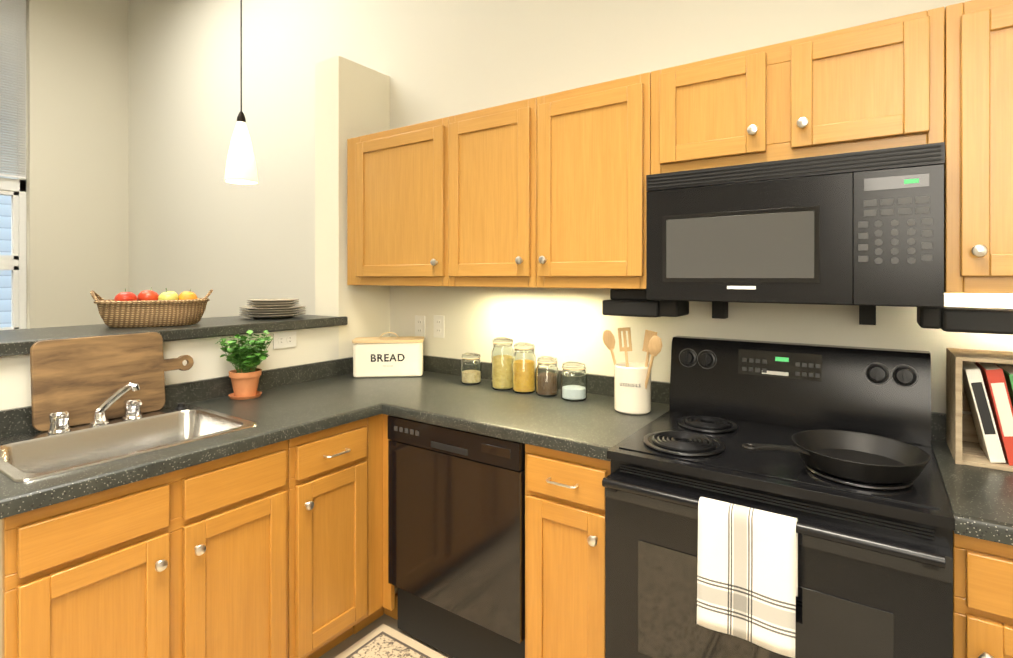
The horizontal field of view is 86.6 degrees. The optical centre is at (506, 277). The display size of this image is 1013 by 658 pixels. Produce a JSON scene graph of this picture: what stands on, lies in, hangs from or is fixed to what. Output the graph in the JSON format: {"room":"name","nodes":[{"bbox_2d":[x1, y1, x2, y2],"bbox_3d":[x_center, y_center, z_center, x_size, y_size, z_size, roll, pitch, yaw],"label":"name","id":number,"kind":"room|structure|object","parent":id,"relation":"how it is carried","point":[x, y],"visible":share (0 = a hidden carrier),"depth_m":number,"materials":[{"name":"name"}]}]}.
{"room":"kitchen","nodes":[
{"label":"kitchen","id":0,"kind":"room"},
{"bbox_2d":[26,0,128,328],"bbox_3d":[-4.974,-0.597,2.934,0.200,4.000,5.000,0,0,35],"label":"wall","id":1,"kind":"structure","parent":0,"point":[77,172],"depth_m":4.61,"materials":[{"name":"beige paint"}]},
{"bbox_2d":[0,2,26,329],"bbox_3d":[-4.285,-0.918,3.874,0.185,2.800,1.270,0,0,35],"label":"window","id":2,"kind":"structure","parent":1,"relation":"in","point":[13,299],"depth_m":4.35,"materials":[{"name":"white paint"}]},
{"bbox_2d":[0,0,25,178],"bbox_3d":[-4.271,-1.558,3.863,0.040,1.510,1.250,0,0,35],"label":"window blind","id":3,"kind":"object","parent":2,"relation":"attached to","point":[16,9],"visible":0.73,"depth_m":4.31,"materials":[{"name":"white"}]},
{"bbox_2d":[0,55,389,409],"bbox_3d":[-1.235,0.144,2.304,0.190,2.520,1.790,0,0,35],"label":"wall","id":4,"kind":"structure","parent":0,"point":[352,99],"depth_m":2.73,"materials":[{"name":"beige paint"}]},
{"bbox_2d":[0,314,347,355],"bbox_3d":[-1.431,0.218,2.237,0.504,0.043,1.496,0,0,35],"label":"bar","id":5,"kind":"object","parent":4,"relation":"on","point":[17,341],"visible":0.83,"depth_m":2.12,"materials":[{"name":"stone"}]},
{"bbox_2d":[90,287,212,327],"bbox_3d":[-1.448,0.118,2.208,0.297,0.156,0.385,0,0,35],"label":"fruit basket","id":6,"kind":"object","parent":5,"relation":"on","point":[144,308],"visible":1,"depth_m":2.13,"materials":[{"name":"wicker"}]},
{"bbox_2d":[239,298,305,318],"bbox_3d":[-1.140,0.151,2.627,0.300,0.089,0.300,0,0,35],"label":"plate stack","id":7,"kind":"object","parent":5,"relation":"on","point":[275,308],"visible":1,"depth_m":2.54,"materials":[{"name":"beige ceramic"}]},
{"bbox_2d":[273,331,295,348],"bbox_3d":[-1.011,0.286,2.454,0.008,0.070,0.115,0,0,35],"label":"electrical outlet","id":8,"kind":"object","parent":4,"relation":"attached to","point":[284,340],"visible":1,"depth_m":2.45,"materials":[{"name":"white plastic"}]},
{"bbox_2d":[319,614,453,657],"bbox_3d":[-1.834,1.456,0.769,7.830,0.100,5.400,0,0,35],"label":"floor","id":9,"kind":"structure","parent":0,"point":[351,640],"depth_m":2.10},
{"bbox_2d":[0,440,287,657],"bbox_3d":[-1.158,0.968,1.657,0.666,0.874,0.706,0,0,35],"label":"base cabinet","id":10,"kind":"object","parent":9,"relation":"on","point":[181,563],"visible":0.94,"depth_m":1.45,"materials":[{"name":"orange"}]},
{"bbox_2d":[0,355,461,518],"bbox_3d":[-0.875,0.469,2.073,0.660,0.118,1.758,0,0,35],"label":"countertop","id":11,"kind":"structure","parent":10,"relation":"on","point":[289,402],"depth_m":1.87,"materials":[{"name":"laminate"}]},
{"bbox_2d":[30,332,193,431],"bbox_3d":[-1.344,0.342,1.872,0.047,0.285,0.480,0,0,35],"label":"cutting board","id":12,"kind":"object","parent":11,"relation":"on","point":[82,379],"visible":1,"depth_m":1.80,"materials":[{"name":"brown wood"}]},
{"bbox_2d":[47,382,187,434],"bbox_3d":[-1.284,0.417,1.816,0.100,0.134,0.409,0,0,35],"label":"faucet","id":13,"kind":"object","parent":11,"relation":"on","point":[59,421],"visible":1,"depth_m":1.77,"materials":[{"name":"silver metal"}]},
{"bbox_2d":[0,404,257,522],"bbox_3d":[-1.196,0.573,1.673,0.503,0.176,0.615,0,0,35],"label":"sink","id":14,"kind":"object","parent":11,"relation":"in","point":[34,455],"visible":0.31,"depth_m":1.73,"materials":[{"name":"silver metal"}]},
{"bbox_2d":[215,330,272,399],"bbox_3d":[-1.047,0.351,2.198,0.169,0.277,0.215,0,0,35],"label":"herb plant","id":15,"kind":"object","parent":11,"relation":"on","point":[246,358],"visible":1,"depth_m":2.17,"materials":[{"name":"green plant"}]},
{"bbox_2d":[352,332,423,377],"bbox_3d":[-0.591,0.381,2.703,0.345,0.215,0.158,0,0,-7],"label":"bread box","id":16,"kind":"object","parent":11,"relation":"on","point":[410,348],"visible":0.96,"depth_m":2.63,"materials":[{"name":"white metal"}]},
{"bbox_2d":[371,354,404,361],"bbox_3d":[-0.581,0.392,2.628,0.163,0.037,0.001,0,0,-6],"label":"lettering","id":17,"kind":"object","parent":16,"relation":"attached to","point":[385,357],"visible":1,"depth_m":2.63,"materials":[{"name":"black paint"}]},
{"bbox_2d":[288,418,367,657],"bbox_3d":[-0.860,0.967,2.086,0.668,0.874,0.336,0,0,35],"label":"base cabinet","id":18,"kind":"object","parent":9,"relation":"on","point":[327,539],"visible":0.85,"depth_m":1.90,"materials":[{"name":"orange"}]},
{"bbox_2d":[353,414,397,633],"bbox_3d":[-0.570,0.967,2.510,0.664,0.874,0.688,0,0,35],"label":"cabinet filler","id":19,"kind":"object","parent":9,"relation":"on","point":[382,595],"visible":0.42,"depth_m":2.11,"materials":[{"name":"brown wood"}]},
{"bbox_2d":[335,624,446,657],"bbox_3d":[-0.516,1.401,0.989,1.310,0.008,1.960,0,0,35],"label":"rug","id":20,"kind":"object","parent":9,"relation":"on","point":[383,641],"visible":1,"depth_m":2.03,"materials":[{"name":"beige fabric"}]},
{"bbox_2d":[388,415,524,657],"bbox_3d":[-0.030,0.968,2.162,0.612,0.872,0.636,0,0,35],"label":"dishwasher","id":21,"kind":"object","parent":9,"relation":"on","point":[456,537],"visible":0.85,"depth_m":1.89,"materials":[{"name":"black metal"}]},
{"bbox_2d":[525,444,610,657],"bbox_3d":[0.347,0.967,1.890,0.310,0.874,0.668,0,0,35],"label":"base cabinet","id":22,"kind":"object","parent":9,"relation":"on","point":[564,554],"visible":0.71,"depth_m":1.65,"materials":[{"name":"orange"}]},
{"bbox_2d":[384,361,669,460],"bbox_3d":[0.097,0.469,2.077,0.937,0.118,0.648,0,0,35],"label":"countertop","id":23,"kind":"structure","parent":22,"relation":"on","point":[590,427],"depth_m":1.99,"materials":[{"name":"laminate"}]},
{"bbox_2d":[461,352,480,384],"bbox_3d":[-0.164,0.418,2.489,0.103,0.141,0.096,0,0,35],"label":"jar","id":24,"kind":"object","parent":23,"relation":"on","point":[470,368],"visible":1,"depth_m":2.45,"materials":[{"name":"clear glass"}]},
{"bbox_2d":[492,337,513,390],"bbox_3d":[-0.016,0.376,2.368,0.106,0.226,0.100,0,0,35],"label":"jar","id":25,"kind":"object","parent":23,"relation":"on","point":[502,363],"visible":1,"depth_m":2.33,"materials":[{"name":"clear glass"}]},
{"bbox_2d":[513,342,535,393],"bbox_3d":[0.076,0.384,2.302,0.106,0.211,0.100,0,0,35],"label":"jar","id":26,"kind":"object","parent":23,"relation":"on","point":[524,369],"visible":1,"depth_m":2.26,"materials":[{"name":"clear glass"}]},
{"bbox_2d":[536,356,557,396],"bbox_3d":[0.170,0.409,2.240,0.100,0.161,0.092,0,0,35],"label":"jar","id":27,"kind":"object","parent":23,"relation":"on","point":[546,376],"visible":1,"depth_m":2.20,"materials":[{"name":"clear glass"}]},
{"bbox_2d":[561,362,586,401],"bbox_3d":[0.272,0.415,2.164,0.109,0.149,0.104,0,0,35],"label":"jar","id":28,"kind":"object","parent":23,"relation":"on","point":[573,381],"visible":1,"depth_m":2.12,"materials":[{"name":"clear glass"}]},
{"bbox_2d":[603,327,662,414],"bbox_3d":[0.469,0.336,1.973,0.245,0.307,0.132,0,0,35],"label":"utensil crock","id":29,"kind":"object","parent":23,"relation":"on","point":[633,400],"visible":0.98,"depth_m":1.93,"materials":[{"name":"beige ceramic"}]},
{"bbox_2d":[602,336,954,657],"bbox_3d":[0.758,0.814,1.539,0.759,1.182,0.727,0,0,35],"label":"range","id":30,"kind":"object","parent":9,"relation":"on","point":[875,570],"visible":0.67,"depth_m":1.41,"materials":[{"name":"black metal"}]},
{"bbox_2d":[697,497,797,657],"bbox_3d":[0.553,0.681,1.243,0.208,0.293,0.052,0,0,35],"label":"hanging towel","id":31,"kind":"object","parent":30,"relation":"hanging from","point":[747,578],"visible":0.98,"depth_m":1.23,"materials":[{"name":"white fabric"}]},
{"bbox_2d":[742,430,929,482],"bbox_3d":[0.819,0.439,1.339,0.376,0.059,0.338,0,0,35],"label":"skillet","id":32,"kind":"object","parent":30,"relation":"on","point":[860,456],"visible":1,"depth_m":1.34,"materials":[{"name":"black metal"}]},
{"bbox_2d":[953,530,1012,657],"bbox_3d":[1.230,0.968,1.281,0.305,0.874,0.668,0,0,35],"label":"base cabinet","id":33,"kind":"object","parent":9,"relation":"on","point":[982,598],"visible":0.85,"depth_m":1.10,"materials":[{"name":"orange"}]},
{"bbox_3d":[1.657,0.968,0.985,0.730,0.874,0.668,0,0,35],"label":"base cabinet","id":34,"kind":"object","parent":9,"relation":"on","visible":0},
{"bbox_2d":[931,412,1012,545],"bbox_3d":[1.537,0.470,1.082,1.038,0.118,0.648,0,0,35],"label":"countertop","id":35,"kind":"structure","parent":34,"relation":"on","point":[981,501],"depth_m":1.22,"materials":[{"name":"laminate"}]},
{"bbox_2d":[946,348,1012,471],"bbox_3d":[1.435,0.350,1.377,0.460,0.281,0.227,0,0,35],"label":"crate","id":36,"kind":"object","parent":35,"relation":"on","point":[983,393],"visible":1,"depth_m":1.41,"materials":[{"name":"brown wood"}]},
{"bbox_2d":[128,0,1012,414],"bbox_3d":[-0.357,-0.597,2.906,7.830,4.000,0.200,0,0,35],"label":"wall","id":37,"kind":"structure","parent":0,"point":[200,226],"depth_m":2.89,"materials":[{"name":"beige paint"}]},
{"bbox_2d":[347,117,448,285],"bbox_3d":[-0.451,-0.329,2.623,0.669,0.735,0.367,0,0,35],"label":"upper cabinet","id":38,"kind":"object","parent":37,"relation":"attached to","point":[397,206],"visible":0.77,"depth_m":2.48,"materials":[{"name":"brown wood"}]},
{"bbox_2d":[415,315,424,337],"bbox_3d":[-0.460,0.260,2.852,0.070,0.115,0.008,0,0,35],"label":"electrical outlet","id":39,"kind":"object","parent":37,"relation":"attached to","point":[419,325],"visible":0.92,"depth_m":2.85,"materials":[{"name":"white plastic"}]},
{"bbox_2d":[434,315,443,337],"bbox_3d":[-0.350,0.253,2.775,0.070,0.115,0.008,0,0,35],"label":"electrical outlet","id":40,"kind":"object","parent":37,"relation":"attached to","point":[438,326],"visible":1,"depth_m":2.77,"materials":[{"name":"white plastic"}]},
{"bbox_2d":[448,97,536,287],"bbox_3d":[0.007,-0.329,2.307,0.441,0.735,0.367,0,0,35],"label":"upper cabinet","id":41,"kind":"object","parent":37,"relation":"attached to","point":[491,196],"visible":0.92,"depth_m":2.17,"materials":[{"name":"brown wood"}]},
{"bbox_2d":[536,72,650,288],"bbox_3d":[0.375,-0.328,2.053,0.450,0.735,0.367,0,0,35],"label":"upper cabinet","id":42,"kind":"object","parent":37,"relation":"attached to","point":[593,155],"visible":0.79,"depth_m":1.92,"materials":[{"name":"brown wood"}]},
{"bbox_2d":[602,289,688,317],"bbox_3d":[0.506,0.089,1.953,0.275,0.098,0.160,0,0,35],"label":"under-cabinet light","id":43,"kind":"object","parent":42,"relation":"attached to","point":[630,302],"visible":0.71,"depth_m":1.90,"materials":[{"name":"black plastic"}]},
{"bbox_2d":[651,7,944,173],"bbox_3d":[0.880,-0.516,1.704,0.772,0.358,0.367,0,0,35],"label":"upper cabinet","id":44,"kind":"object","parent":37,"relation":"attached to","point":[874,85],"visible":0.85,"depth_m":1.53,"materials":[{"name":"brown wood"}]},
{"bbox_2d":[646,142,944,324],"bbox_3d":[0.875,-0.092,1.692,0.756,0.482,0.394,0,0,35],"label":"microwave","id":45,"kind":"object","parent":44,"relation":"attached to","point":[863,231],"visible":1,"depth_m":1.49,"materials":[{"name":"black plastic"}]},
{"bbox_2d":[944,0,1012,293],"bbox_3d":[1.399,-0.328,1.346,0.486,0.735,0.367,0,0,35],"label":"upper cabinet","id":46,"kind":"object","parent":37,"relation":"attached to","point":[978,211],"visible":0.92,"depth_m":1.32,"materials":[{"name":"brown wood"}]},
{"bbox_2d":[917,306,1012,334],"bbox_3d":[1.362,0.092,1.371,0.495,0.102,0.175,0,0,35],"label":"under-cabinet light","id":47,"kind":"object","parent":46,"relation":"attached to","point":[987,320],"visible":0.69,"depth_m":1.39,"materials":[{"name":"black plastic"}]},
{"bbox_3d":[-1.834,-2.644,0.764,7.830,0.100,5.400,0,0,35],"label":"ceiling","id":48,"kind":"structure","parent":0,"visible":0},
{"bbox_2d":[224,0,257,184],"bbox_3d":[-1.231,-1.519,2.493,0.142,2.153,0.142,0,0,35],"label":"pendant lamp","id":49,"kind":"object","parent":48,"relation":"hanging from","point":[241,166],"visible":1,"depth_m":2.46,"materials":[{"name":"white glass"}]}
]}

